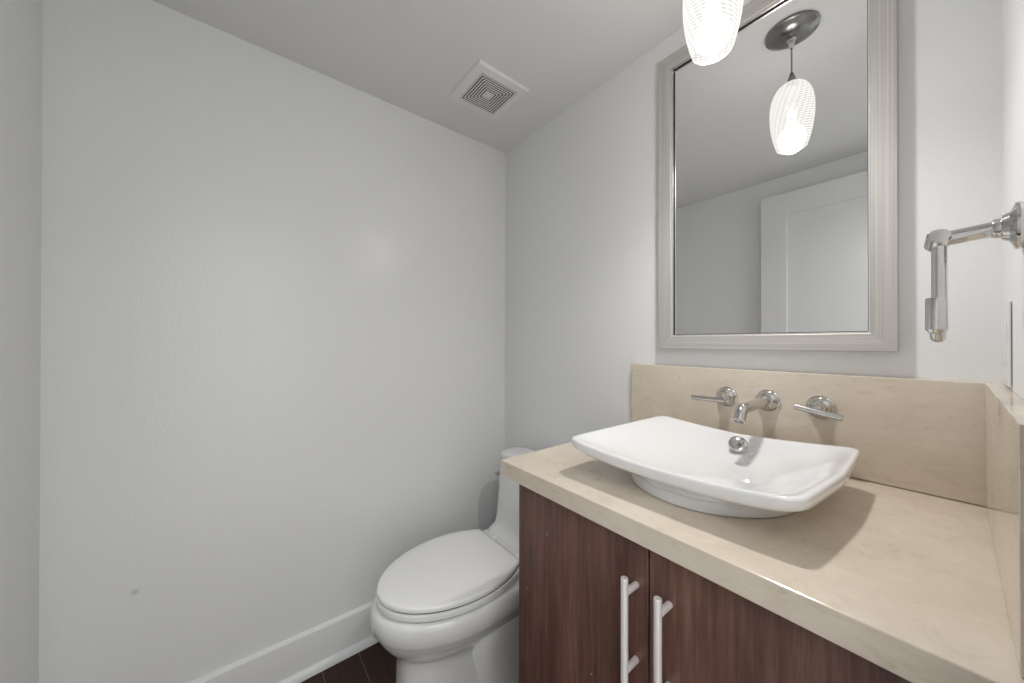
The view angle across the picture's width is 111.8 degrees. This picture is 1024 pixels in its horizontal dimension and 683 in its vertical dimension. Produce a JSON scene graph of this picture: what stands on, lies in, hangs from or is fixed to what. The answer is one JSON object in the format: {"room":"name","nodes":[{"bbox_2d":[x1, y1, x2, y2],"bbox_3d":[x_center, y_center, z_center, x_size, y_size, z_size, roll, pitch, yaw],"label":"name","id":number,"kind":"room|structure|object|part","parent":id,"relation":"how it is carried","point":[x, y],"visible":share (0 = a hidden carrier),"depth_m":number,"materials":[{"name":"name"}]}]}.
{"room":"bathroom","nodes":[
{"label":"bathroom","id":0,"kind":"room"},
{"bbox_2d":[0,0,42,682],"bbox_3d":[-0.737,0.087,0.222,0.100,2.160,1.571,0,0,-38],"label":"wall","id":1,"kind":"structure","parent":0,"point":[21,21],"depth_m":0.79,"materials":[{"name":"white paint"}]},
{"bbox_2d":[38,0,504,682],"bbox_3d":[-0.640,0.092,1.360,1.660,2.160,0.100,0,0,-38],"label":"wall","id":2,"kind":"structure","parent":0,"point":[273,285],"depth_m":1.11,"materials":[{"name":"paint"}]},
{"bbox_2d":[189,601,378,682],"bbox_3d":[-0.607,1.097,1.312,1.460,0.149,0.014,0,0,-38],"label":"baseboard","id":3,"kind":"structure","parent":2,"relation":"attached to","point":[275,663],"depth_m":1.20,"materials":[{"name":"white paint"}]},
{"bbox_2d":[301,642,395,682],"bbox_3d":[-0.172,1.210,0.759,1.660,0.080,1.621,0,0,-38],"label":"floor","id":4,"kind":"structure","parent":0,"point":[373,664],"depth_m":1.24,"materials":[{"name":"tile"}]},
{"bbox_2d":[370,447,534,682],"bbox_3d":[-0.123,0.822,1.224,0.720,0.700,0.402,0,0,-38],"label":"toilet","id":5,"kind":"object","parent":4,"relation":"on","point":[446,608],"visible":0.77,"depth_m":1.06,"materials":[{"name":"white ceramic"}]},
{"bbox_3d":[-0.215,0.771,1.149,0.452,0.019,0.359,0,0,-38],"label":"seat","id":6,"kind":"part","parent":5,"relation":"part of","materials":[{"name":"white plastic"}]},
{"bbox_3d":[-0.220,0.747,1.145,0.432,0.020,0.355,0,0,-38],"label":"lid","id":7,"kind":"part","parent":5,"relation":"part of","materials":[{"name":"white plastic"}]},
{"bbox_3d":[0.073,0.667,1.376,0.225,0.331,0.398,0,0,-38],"label":"tank","id":8,"kind":"part","parent":5,"relation":"part of","materials":[{"name":"white ceramic"}]},
{"bbox_3d":[0.107,0.487,1.403,0.140,0.028,0.397,0,0,-38],"label":"tank lid","id":9,"kind":"part","parent":5,"relation":"part of","materials":[{"name":"white ceramic"}]},
{"bbox_2d":[519,484,911,682],"bbox_3d":[0.428,0.753,0.716,0.571,0.835,0.709,0,0,-38],"label":"vanity cabinet","id":10,"kind":"object","parent":4,"relation":"on","point":[597,605],"visible":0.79,"depth_m":0.59,"materials":[{"name":"brown wood"}]},
{"bbox_3d":[0.129,0.705,0.716,0.019,0.736,0.340,0,0,-38],"label":"door","id":11,"kind":"part","parent":10,"relation":"part of","materials":[{"name":"brown wood"}]},
{"bbox_2d":[501,442,1023,682],"bbox_3d":[0.423,0.316,0.742,0.552,0.038,0.754,0,0,-38],"label":"countertop","id":12,"kind":"structure","parent":10,"relation":"on","point":[907,582],"depth_m":0.47,"materials":[{"name":"stone"}]},
{"bbox_2d":[571,416,859,517],"bbox_3d":[0.410,0.253,0.732,0.394,0.086,0.429,0,0,-38],"label":"vessel sink","id":13,"kind":"object","parent":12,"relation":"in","point":[678,462],"visible":1,"depth_m":0.71,"materials":[{"name":"white ceramic"}]},
{"bbox_3d":[0.342,0.704,0.446,0.019,0.736,0.344,0,0,-38],"label":"door","id":14,"kind":"part","parent":10,"relation":"part of","materials":[{"name":"brown wood"}]},
{"bbox_2d":[152,0,682,152],"bbox_3d":[-0.153,-1.013,0.747,1.660,0.088,1.671,0,0,-38],"label":"ceiling","id":15,"kind":"structure","parent":0,"point":[409,55],"depth_m":1.12,"materials":[{"name":"white paint"}]},
{"bbox_2d":[448,59,528,120],"bbox_3d":[-0.093,-0.963,1.349,0.226,0.014,0.229,0,0,-38],"label":"ceiling vent","id":16,"kind":"object","parent":15,"relation":"in","point":[485,90],"visible":1,"depth_m":1.33,"materials":[{"name":"white plastic"}]},
{"bbox_2d":[683,0,743,65],"bbox_3d":[0.417,-0.788,0.722,0.135,0.367,0.135,0,0,-38],"label":"pendant lamp","id":17,"kind":"object","parent":15,"relation":"hanging from","point":[711,27],"visible":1,"depth_m":0.70,"materials":[{"name":"white glass"}]},
{"bbox_2d":[505,0,1002,450],"bbox_3d":[0.489,0.093,1.186,0.100,2.160,1.571,0,0,-38],"label":"wall","id":18,"kind":"structure","parent":0,"point":[581,191],"depth_m":1.16,"materials":[{"name":"white paint"}]},
{"bbox_2d":[658,0,898,351],"bbox_3d":[0.630,-0.432,0.906,0.027,0.907,0.508,0,0,-38],"label":"wall mirror","id":19,"kind":"object","parent":18,"relation":"attached to","point":[778,156],"visible":1,"depth_m":0.85,"materials":[{"name":"silver metal"}]},
{"bbox_3d":[0.486,-0.431,1.090,0.027,0.907,0.040,0,0,-38],"label":"frame rail","id":20,"kind":"part","parent":19,"relation":"part of","materials":[{"name":"silver metal"}]},
{"bbox_3d":[0.631,-0.865,0.908,0.027,0.040,0.508,0,0,-38],"label":"frame rail","id":21,"kind":"part","parent":19,"relation":"part of","materials":[{"name":"silver metal"}]},
{"bbox_3d":[0.630,0.002,0.905,0.027,0.040,0.508,0,0,-38],"label":"frame rail","id":22,"kind":"part","parent":19,"relation":"part of","materials":[{"name":"silver metal"}]},
{"bbox_3d":[0.775,-0.432,0.723,0.027,0.907,0.040,0,0,-38],"label":"frame rail","id":23,"kind":"part","parent":19,"relation":"part of","materials":[{"name":"silver metal"}]},
{"bbox_2d":[632,364,1001,506],"bbox_3d":[0.639,0.185,0.897,0.020,0.221,0.730,0,0,-38],"label":"backsplash","id":24,"kind":"structure","parent":18,"relation":"attached to","point":[927,436],"depth_m":0.74,"materials":[{"name":"stone"}]},
{"bbox_2d":[691,387,737,405],"bbox_3d":[0.553,0.150,0.950,0.053,0.054,0.100,0,0,-38],"label":"handle","id":25,"kind":"object","parent":24,"relation":"attached to","point":[726,396],"visible":1,"depth_m":0.93,"materials":[{"name":"silver metal"}]},
{"bbox_3d":[0.533,0.156,0.943,0.013,0.014,0.085,0,0,-38],"label":"lever","id":26,"kind":"part","parent":25,"relation":"part of","materials":[{"name":"silver metal"}]},
{"bbox_2d":[732,389,780,423],"bbox_3d":[0.568,0.151,0.812,0.199,0.061,0.054,0,0,-38],"label":"faucet","id":27,"kind":"object","parent":24,"relation":"attached to","point":[768,400],"visible":1,"depth_m":0.81,"materials":[{"name":"silver metal"}]},
{"bbox_3d":[0.564,0.156,0.810,0.183,0.042,0.026,0,0,-38],"label":"spout","id":28,"kind":"part","parent":27,"relation":"part of","materials":[{"name":"silver metal"}]},
{"bbox_2d":[794,395,843,420],"bbox_3d":[0.690,0.150,0.776,0.053,0.054,0.082,0,0,-38],"label":"handle","id":29,"kind":"object","parent":24,"relation":"attached to","point":[820,407],"visible":1,"depth_m":0.77,"materials":[{"name":"silver metal"}]},
{"bbox_3d":[0.674,0.156,0.763,0.013,0.027,0.082,0,0,-38],"label":"lever","id":30,"kind":"part","parent":29,"relation":"part of","materials":[{"name":"silver metal"}]},
{"bbox_2d":[1001,0,1023,400],"bbox_3d":[0.331,0.088,0.126,1.460,2.160,0.100,0,0,-38],"label":"wall","id":31,"kind":"structure","parent":0,"point":[1012,10],"depth_m":0.50,"materials":[{"name":"white paint"}]},
{"bbox_2d":[924,201,1023,342],"bbox_3d":[0.602,-0.086,0.452,0.092,0.176,0.064,0,0,39],"label":"towel holder","id":32,"kind":"object","parent":31,"relation":"attached to","point":[1010,227],"visible":1,"depth_m":0.46,"materials":[{"name":"silver metal"}]},
{"bbox_3d":[0.577,-0.068,0.469,0.055,0.138,0.016,0,0,-38],"label":"hanging rod","id":33,"kind":"part","parent":32,"relation":"part of","materials":[{"name":"silver metal"}]},
{"bbox_3d":[0.608,-0.143,0.463,0.020,0.024,0.049,0,0,-38],"label":"arm","id":34,"kind":"part","parent":32,"relation":"part of","materials":[{"name":"silver metal"}]},
{"bbox_2d":[985,383,1023,677],"bbox_3d":[0.651,0.184,0.454,0.509,0.222,0.019,0,0,-38],"label":"side splash","id":35,"kind":"object","parent":31,"relation":"attached to","point":[1004,410],"visible":1,"depth_m":0.37,"materials":[{"name":"stone"}]},
{"bbox_2d":[1001,301,1011,386],"bbox_3d":[0.794,0.004,0.557,0.120,0.130,0.005,0,0,-38],"label":"outlet plate","id":36,"kind":"object","parent":31,"relation":"attached to","point":[1006,361],"visible":1,"depth_m":0.54,"materials":[{"name":"white plastic"}]},
{"bbox_2d":[1001,323,1003,364],"bbox_3d":[0.811,0.004,0.573,0.033,0.068,0.001,0,0,-38],"label":"receptacle","id":37,"kind":"object","parent":36,"relation":"attached to","point":[1002,325],"depth_m":0.57,"materials":[{"name":"white plastic"}]},
{"bbox_2d":[1004,322,1006,365],"bbox_3d":[0.775,0.004,0.544,0.033,0.068,0.001,0,0,-38],"label":"receptacle","id":38,"kind":"object","parent":36,"relation":"attached to","point":[1005,323],"depth_m":0.54,"materials":[{"name":"white plastic"}]}
]}

